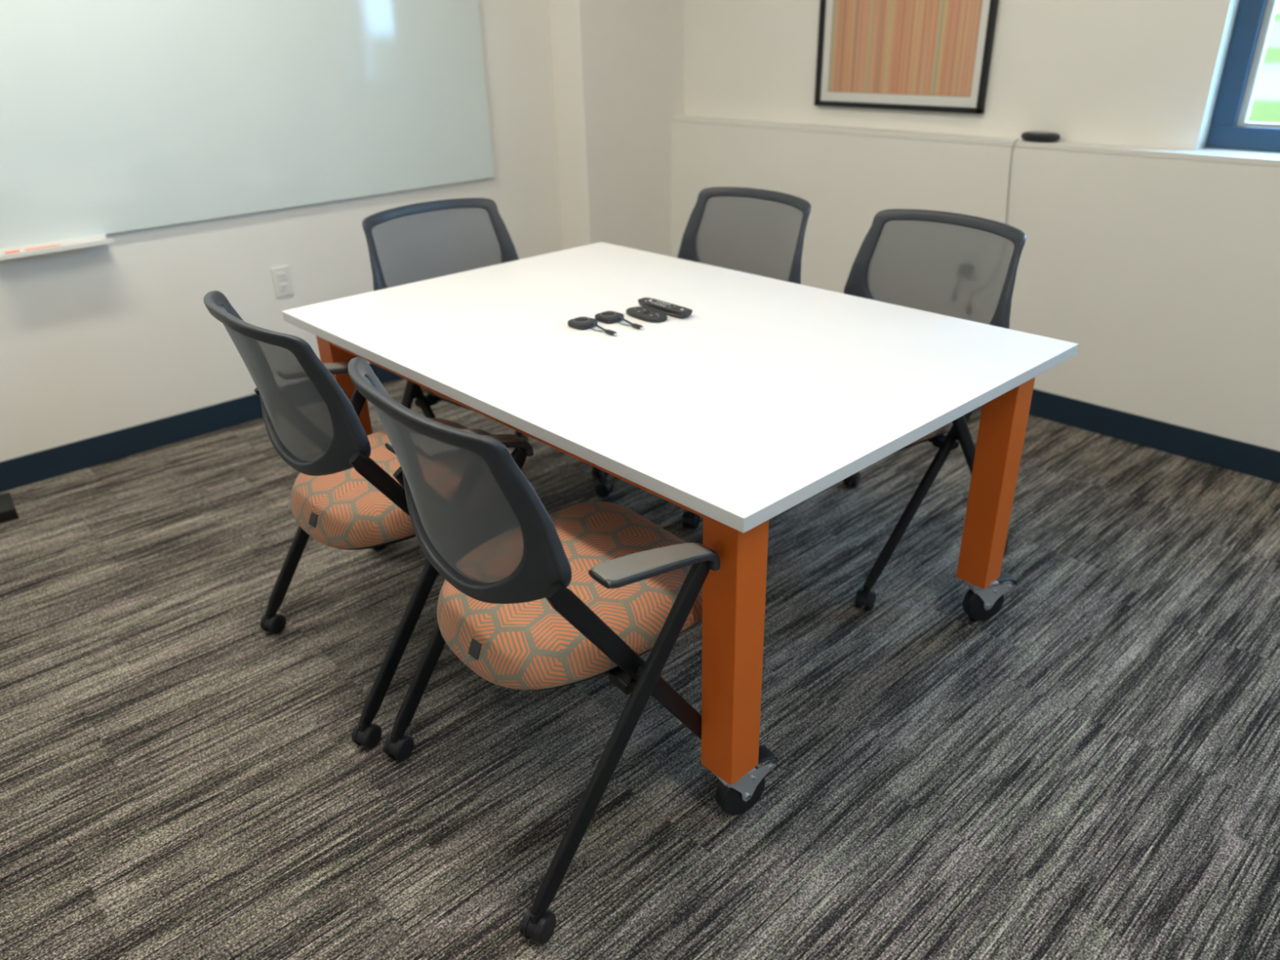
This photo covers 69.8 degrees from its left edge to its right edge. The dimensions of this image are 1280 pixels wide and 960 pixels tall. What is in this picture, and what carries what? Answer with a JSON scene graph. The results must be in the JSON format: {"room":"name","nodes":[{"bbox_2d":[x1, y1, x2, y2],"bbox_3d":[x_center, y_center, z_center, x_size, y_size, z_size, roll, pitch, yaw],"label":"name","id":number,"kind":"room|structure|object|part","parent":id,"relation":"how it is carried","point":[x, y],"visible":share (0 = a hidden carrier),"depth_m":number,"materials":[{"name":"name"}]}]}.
{"room":"meeting room","nodes":[
{"label":"meeting room","id":0,"kind":"room"},
{"bbox_2d":[0,0,562,462],"bbox_3d":[-1.801,-1.401,2.990,5.450,2.720,0.100,-24,34,-37],"label":"wall","id":1,"kind":"structure","parent":0,"point":[96,340],"depth_m":3.44,"materials":[{"name":"paint"}]},
{"bbox_2d":[0,362,402,492],"bbox_3d":[-1.739,-0.145,3.399,5.030,0.105,0.225,-24,34,-37],"label":"baseboard","id":2,"kind":"structure","parent":1,"relation":"attached to","point":[15,473],"depth_m":3.40,"materials":[{"name":"blue rubber"}]},
{"bbox_2d":[0,0,493,249],"bbox_3d":[-1.682,-1.472,2.987,2.766,1.255,0.019,-24,34,-37],"label":"board","id":3,"kind":"object","parent":1,"relation":"attached to","point":[117,116],"visible":1,"depth_m":3.25,"materials":[{"name":"white metal"}]},
{"bbox_2d":[0,234,113,260],"bbox_3d":[-1.925,-0.761,3.013,0.337,0.031,0.098,-24,34,-37],"label":"marker tray","id":4,"kind":"object","parent":3,"relation":"attached to","point":[98,240],"visible":0.98,"depth_m":3.00,"materials":[{"name":"white plastic"}]},
{"bbox_2d":[4,244,60,253],"bbox_3d":[-1.948,-0.737,2.949,0.156,0.017,0.017,-24,34,-37],"label":"marker","id":5,"kind":"object","parent":4,"relation":"on","point":[17,251],"visible":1,"depth_m":2.94,"materials":[{"name":"brown"}]},
{"bbox_2d":[270,265,293,297],"bbox_3d":[-1.405,-0.780,3.607,0.072,0.116,0.010,-24,34,-37],"label":"wall outlet","id":6,"kind":"object","parent":1,"relation":"attached to","point":[281,276],"visible":1,"depth_m":3.60,"materials":[{"name":"white plastic"}]},
{"bbox_2d":[276,271,286,280],"bbox_3d":[-1.405,-0.798,3.596,0.034,0.028,0.005,-24,34,-37],"label":"socket","id":7,"kind":"object","parent":6,"relation":"attached to","point":[281,276],"depth_m":3.59,"materials":[{"name":"grey plastic"}]},
{"bbox_2d":[279,282,288,291],"bbox_3d":[-1.404,-0.760,3.615,0.034,0.028,0.005,-24,34,-37],"label":"socket","id":8,"kind":"object","parent":6,"relation":"attached to","point":[283,286],"depth_m":3.61,"materials":[{"name":"grey plastic"}]},
{"bbox_2d":[547,0,684,257],"bbox_3d":[-0.016,-2.086,4.269,0.860,2.720,0.215,-24,34,-37],"label":"column","id":9,"kind":"structure","parent":1,"relation":"attached to","point":[618,66],"depth_m":4.25,"materials":[{"name":"paint"}]},
{"bbox_2d":[0,377,1279,959],"bbox_3d":[0.150,0.736,1.760,5.450,0.100,5.720,-24,34,-37],"label":"floor","id":10,"kind":"structure","parent":0,"point":[1087,767],"depth_m":1.99,"materials":[{"name":"carpet"}]},
{"bbox_2d":[0,492,18,523],"bbox_3d":[-2.290,-0.266,2.668,0.542,1.000,0.149,-20,32,-33],"label":"stand","id":11,"kind":"object","parent":10,"relation":"on","point":[8,512],"visible":1,"depth_m":2.97,"materials":[{"name":"black paint"}]},
{"bbox_2d":[203,290,526,748],"bbox_3d":[-0.587,-0.001,2.138,0.572,0.917,0.642,-22,33,-34],"label":"chair","id":12,"kind":"object","parent":10,"relation":"on","point":[346,494],"visible":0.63,"depth_m":1.94,"materials":[{"name":"grey plastic"}]},
{"bbox_3d":[-0.712,-0.007,2.374,0.437,0.613,0.019,-19,31,-31],"label":"leg","id":13,"kind":"part","parent":12,"relation":"part of","materials":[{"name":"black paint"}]},
{"bbox_3d":[-0.752,-0.190,1.896,0.156,0.355,0.541,-22,33,-34],"label":"frame","id":14,"kind":"part","parent":12,"relation":"part of","materials":[{"name":"grey plastic"}]},
{"bbox_3d":[-0.820,0.038,2.347,0.386,0.569,0.018,-22,33,-35],"label":"leg","id":15,"kind":"part","parent":12,"relation":"part of","materials":[{"name":"black paint"}]},
{"bbox_3d":[-0.767,-0.260,2.267,0.233,0.076,0.062,-22,33,-34],"label":"armrest","id":16,"kind":"part","parent":12,"relation":"part of","materials":[{"name":"grey plastic"}]},
{"bbox_3d":[-0.396,0.155,2.033,0.437,0.613,0.019,-25,35,-38],"label":"leg","id":17,"kind":"part","parent":12,"relation":"part of","materials":[{"name":"black paint"}]},
{"bbox_3d":[-0.459,0.224,1.956,0.386,0.569,0.018,-21,32,-34],"label":"leg","id":18,"kind":"part","parent":12,"relation":"part of","materials":[{"name":"black paint"}]},
{"bbox_3d":[-0.559,-0.004,2.162,0.498,0.115,0.442,-22,33,-34],"label":"seat","id":19,"kind":"part","parent":12,"relation":"part of","materials":[{"name":"fabric"}]},
{"bbox_3d":[-0.395,-0.069,1.865,0.233,0.076,0.062,-22,33,-34],"label":"armrest","id":20,"kind":"part","parent":12,"relation":"part of","materials":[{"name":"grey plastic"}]},
{"bbox_2d":[362,197,613,497],"bbox_3d":[-0.472,-0.359,2.850,0.572,0.917,0.642,23,35,40],"label":"chair","id":21,"kind":"object","parent":10,"relation":"on","point":[411,243],"visible":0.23,"depth_m":2.86,"materials":[{"name":"grey fabric"}]},
{"bbox_3d":[-0.720,-0.178,2.775,0.018,0.569,0.386,-24,34,-38],"label":"leg","id":22,"kind":"part","parent":21,"relation":"part of","materials":[{"name":"black paint"}]},
{"bbox_3d":[-0.616,-0.179,2.715,0.437,0.613,0.019,20,34,36],"label":"leg","id":23,"kind":"part","parent":21,"relation":"part of","materials":[{"name":"black paint"}]},
{"bbox_3d":[-0.447,-0.341,2.831,0.498,0.115,0.442,23,35,40],"label":"seat","id":24,"kind":"part","parent":21,"relation":"part of","materials":[{"name":"fabric"}]},
{"bbox_3d":[-0.625,-0.672,2.857,0.156,0.355,0.541,23,35,40],"label":"frame","id":25,"kind":"part","parent":21,"relation":"part of","materials":[{"name":"grey plastic"}]},
{"bbox_3d":[-0.321,-0.364,3.128,0.386,0.569,0.018,22,35,39],"label":"leg","id":26,"kind":"part","parent":21,"relation":"part of","materials":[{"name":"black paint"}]},
{"bbox_3d":[-0.268,-0.342,3.022,0.019,0.613,0.437,-22,33,-35],"label":"leg","id":27,"kind":"part","parent":21,"relation":"part of","materials":[{"name":"black paint"}]},
{"bbox_2d":[347,356,719,945],"bbox_3d":[-0.152,0.203,1.705,0.572,0.917,0.642,-20,32,-33],"label":"chair","id":28,"kind":"object","parent":10,"relation":"on","point":[531,598],"visible":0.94,"depth_m":1.51,"materials":[{"name":"fabric"}]},
{"bbox_3d":[-0.270,0.195,1.945,0.437,0.613,0.019,-18,31,-29],"label":"leg","id":29,"kind":"part","parent":28,"relation":"part of","materials":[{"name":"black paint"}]},
{"bbox_3d":[-0.380,0.239,1.922,0.386,0.569,0.023,-20,32,-33],"label":"leg","id":30,"kind":"part","parent":28,"relation":"part of","materials":[{"name":"black paint"}]},
{"bbox_3d":[-0.322,0.012,1.468,0.156,0.355,0.541,-20,32,-33],"label":"frame","id":31,"kind":"part","parent":28,"relation":"part of","materials":[{"name":"grey plastic"}]},
{"bbox_3d":[-0.324,-0.058,1.840,0.233,0.076,0.062,-20,32,-33],"label":"armrest","id":32,"kind":"part","parent":28,"relation":"part of","materials":[{"name":"grey plastic"}]},
{"bbox_3d":[-0.124,0.200,1.728,0.498,0.115,0.442,-20,32,-33],"label":"seat","id":33,"kind":"part","parent":28,"relation":"part of","materials":[{"name":"fabric"}]},
{"bbox_3d":[-0.034,0.430,1.519,0.386,0.569,0.023,-20,32,-33],"label":"leg","id":34,"kind":"part","parent":28,"relation":"part of","materials":[{"name":"black paint"}]},
{"bbox_3d":[0.032,0.362,1.594,0.437,0.613,0.019,-23,34,-36],"label":"leg","id":35,"kind":"part","parent":28,"relation":"part of","materials":[{"name":"black paint"}]},
{"bbox_3d":[0.032,0.139,1.426,0.233,0.076,0.062,-20,32,-33],"label":"armrest","id":36,"kind":"part","parent":28,"relation":"part of","materials":[{"name":"grey plastic"}]},
{"bbox_2d":[281,241,1078,814],"bbox_3d":[0.024,-0.050,2.386,1.123,0.755,1.610,-24,34,-37],"label":"conference table","id":37,"kind":"object","parent":10,"relation":"on","point":[735,412],"depth_m":1.94,"materials":[{"name":"white laminate"}]},
{"bbox_3d":[-0.802,-0.161,2.553,0.078,0.584,0.078,-24,34,-37],"label":"leg","id":38,"kind":"part","parent":37,"relation":"part of","materials":[{"name":"orange wood"}]},
{"bbox_3d":[-0.340,-0.173,1.954,0.036,0.049,1.339,-24,34,-37],"label":"long rail","id":39,"kind":"part","parent":37,"relation":"part of","materials":[{"name":"orange wood"}]},
{"bbox_3d":[-0.106,-0.369,2.202,0.154,0.015,0.060,22,35,38],"label":"presentation button","id":40,"kind":"part","parent":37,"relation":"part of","materials":[{"name":"black plastic"}]},
{"bbox_3d":[-0.043,-0.389,2.240,0.154,0.015,0.060,23,35,40],"label":"presentation button","id":41,"kind":"part","parent":37,"relation":"part of","materials":[{"name":"black plastic"}]},
{"bbox_2d":[626,306,667,322],"bbox_3d":[0.016,-0.413,2.287,0.060,0.012,0.128,-22,33,-35],"label":"remote","id":42,"kind":"object","parent":37,"relation":"on","point":[642,313],"visible":1,"depth_m":2.27,"materials":[{"name":"grey plastic"}]},
{"bbox_2d":[637,297,692,318],"bbox_3d":[0.061,-0.435,2.321,0.045,0.020,0.176,-22,33,-35],"label":"remote","id":43,"kind":"object","parent":37,"relation":"on","point":[668,308],"visible":0.99,"depth_m":2.30,"materials":[{"name":"grey plastic"}]},
{"bbox_3d":[0.164,0.281,1.616,0.078,0.584,0.078,-24,34,-37],"label":"leg","id":44,"kind":"part","parent":37,"relation":"part of","materials":[{"name":"orange wood"}]},
{"bbox_3d":[0.842,-0.017,2.175,0.078,0.584,0.078,-24,34,-37],"label":"leg","id":45,"kind":"part","parent":37,"relation":"part of","materials":[{"name":"orange wood"}]},
{"bbox_2d":[591,186,811,528],"bbox_3d":[0.195,-0.418,2.933,0.572,0.917,0.642,-21,33,-34],"label":"chair","id":46,"kind":"object","parent":10,"relation":"on","point":[759,232],"visible":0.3,"depth_m":2.94,"materials":[{"name":"grey fabric"}]},
{"bbox_3d":[0.349,-0.731,2.923,0.156,0.355,0.541,-21,33,-34],"label":"frame","id":47,"kind":"part","parent":46,"relation":"part of","materials":[{"name":"grey plastic"}]},
{"bbox_2d":[843,208,1026,610],"bbox_3d":[0.650,-0.225,2.521,0.572,0.917,0.642,-19,31,-31],"label":"chair","id":48,"kind":"object","parent":10,"relation":"on","point":[962,266],"visible":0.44,"depth_m":2.48,"materials":[{"name":"grey plastic"}]},
{"bbox_3d":[0.766,-0.041,2.364,0.437,0.613,0.019,-17,30,-27],"label":"leg","id":49,"kind":"part","parent":48,"relation":"part of","materials":[{"name":"black paint"}]},
{"bbox_3d":[0.621,-0.207,2.506,0.498,0.115,0.442,-19,31,-31],"label":"seat","id":50,"kind":"part","parent":48,"relation":"part of","materials":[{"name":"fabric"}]},
{"bbox_3d":[0.811,-0.534,2.503,0.156,0.355,0.541,-19,31,-31],"label":"frame","id":51,"kind":"part","parent":48,"relation":"part of","materials":[{"name":"grey plastic"}]},
{"bbox_3d":[0.878,-0.037,2.408,0.386,0.569,0.018,-20,32,-32],"label":"leg","id":52,"kind":"part","parent":48,"relation":"part of","materials":[{"name":"black paint"}]},
{"bbox_2d":[670,0,1279,451],"bbox_3d":[1.991,-1.346,2.677,0.320,2.720,5.520,-24,34,-37],"label":"wall","id":53,"kind":"structure","parent":0,"point":[1163,273],"depth_m":3.21,"materials":[{"name":"paint"}]},
{"bbox_2d":[813,0,999,114],"bbox_3d":[1.000,-1.927,3.444,0.029,0.997,0.764,-24,34,-37],"label":"framed picture","id":54,"kind":"object","parent":53,"relation":"attached to","point":[930,55],"visible":1,"depth_m":3.55,"materials":[{"name":"black paint"}]},
{"bbox_2d":[670,115,1279,166],"bbox_3d":[2.040,-0.955,2.749,0.232,0.019,5.305,-24,34,-37],"label":"ledge","id":55,"kind":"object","parent":53,"relation":"attached to","point":[1206,154],"depth_m":3.27,"materials":[{"name":"white paint"}]},
{"bbox_2d":[1021,131,1060,142],"bbox_3d":[1.419,-1.217,3.252,0.090,0.032,0.136,-24,34,-37],"label":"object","id":56,"kind":"object","parent":55,"relation":"on","point":[1031,136],"visible":1,"depth_m":3.22,"materials":[{"name":"grey plastic"}]},
{"bbox_2d":[1028,388,1279,483],"bbox_3d":[1.978,-0.088,3.086,0.010,0.105,5.295,-24,34,-37],"label":"baseboard","id":57,"kind":"structure","parent":53,"relation":"attached to","point":[1258,461],"depth_m":3.22,"materials":[{"name":"blue rubber"}]},
{"bbox_2d":[1204,0,1279,152],"bbox_3d":[2.116,-1.502,2.517,0.060,1.165,0.755,-24,34,-37],"label":"window","id":58,"kind":"structure","parent":53,"relation":"in","point":[1230,128],"depth_m":2.88,"materials":[{"name":"blue metal"}]},
{"bbox_3d":[1.271,-0.838,3.546,0.010,0.116,0.072,-24,34,-37],"label":"wall outlet","id":59,"kind":"object","parent":53,"relation":"attached to","visible":0},
{"bbox_2d":[1005,138,1018,223],"bbox_3d":[1.287,-0.941,3.452,0.183,0.651,0.040,22,35,39],"label":"power cord","id":60,"kind":"object","parent":59,"relation":"hanging from","point":[1017,139],"visible":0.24,"depth_m":3.33,"materials":[{"name":"grey plastic"}]},
{"label":"outside","id":61,"kind":"structure","parent":0,"visible":0},
{"bbox_2d":[1248,10,1279,123],"bbox_3d":[147.472,-63.498,123.302,396.950,0.050,600.000,-24,34,-37],"label":"lawn","id":62,"kind":"structure","parent":61,"point":[1265,108],"depth_m":21.69,"materials":[{"name":"green plant"}]}
]}

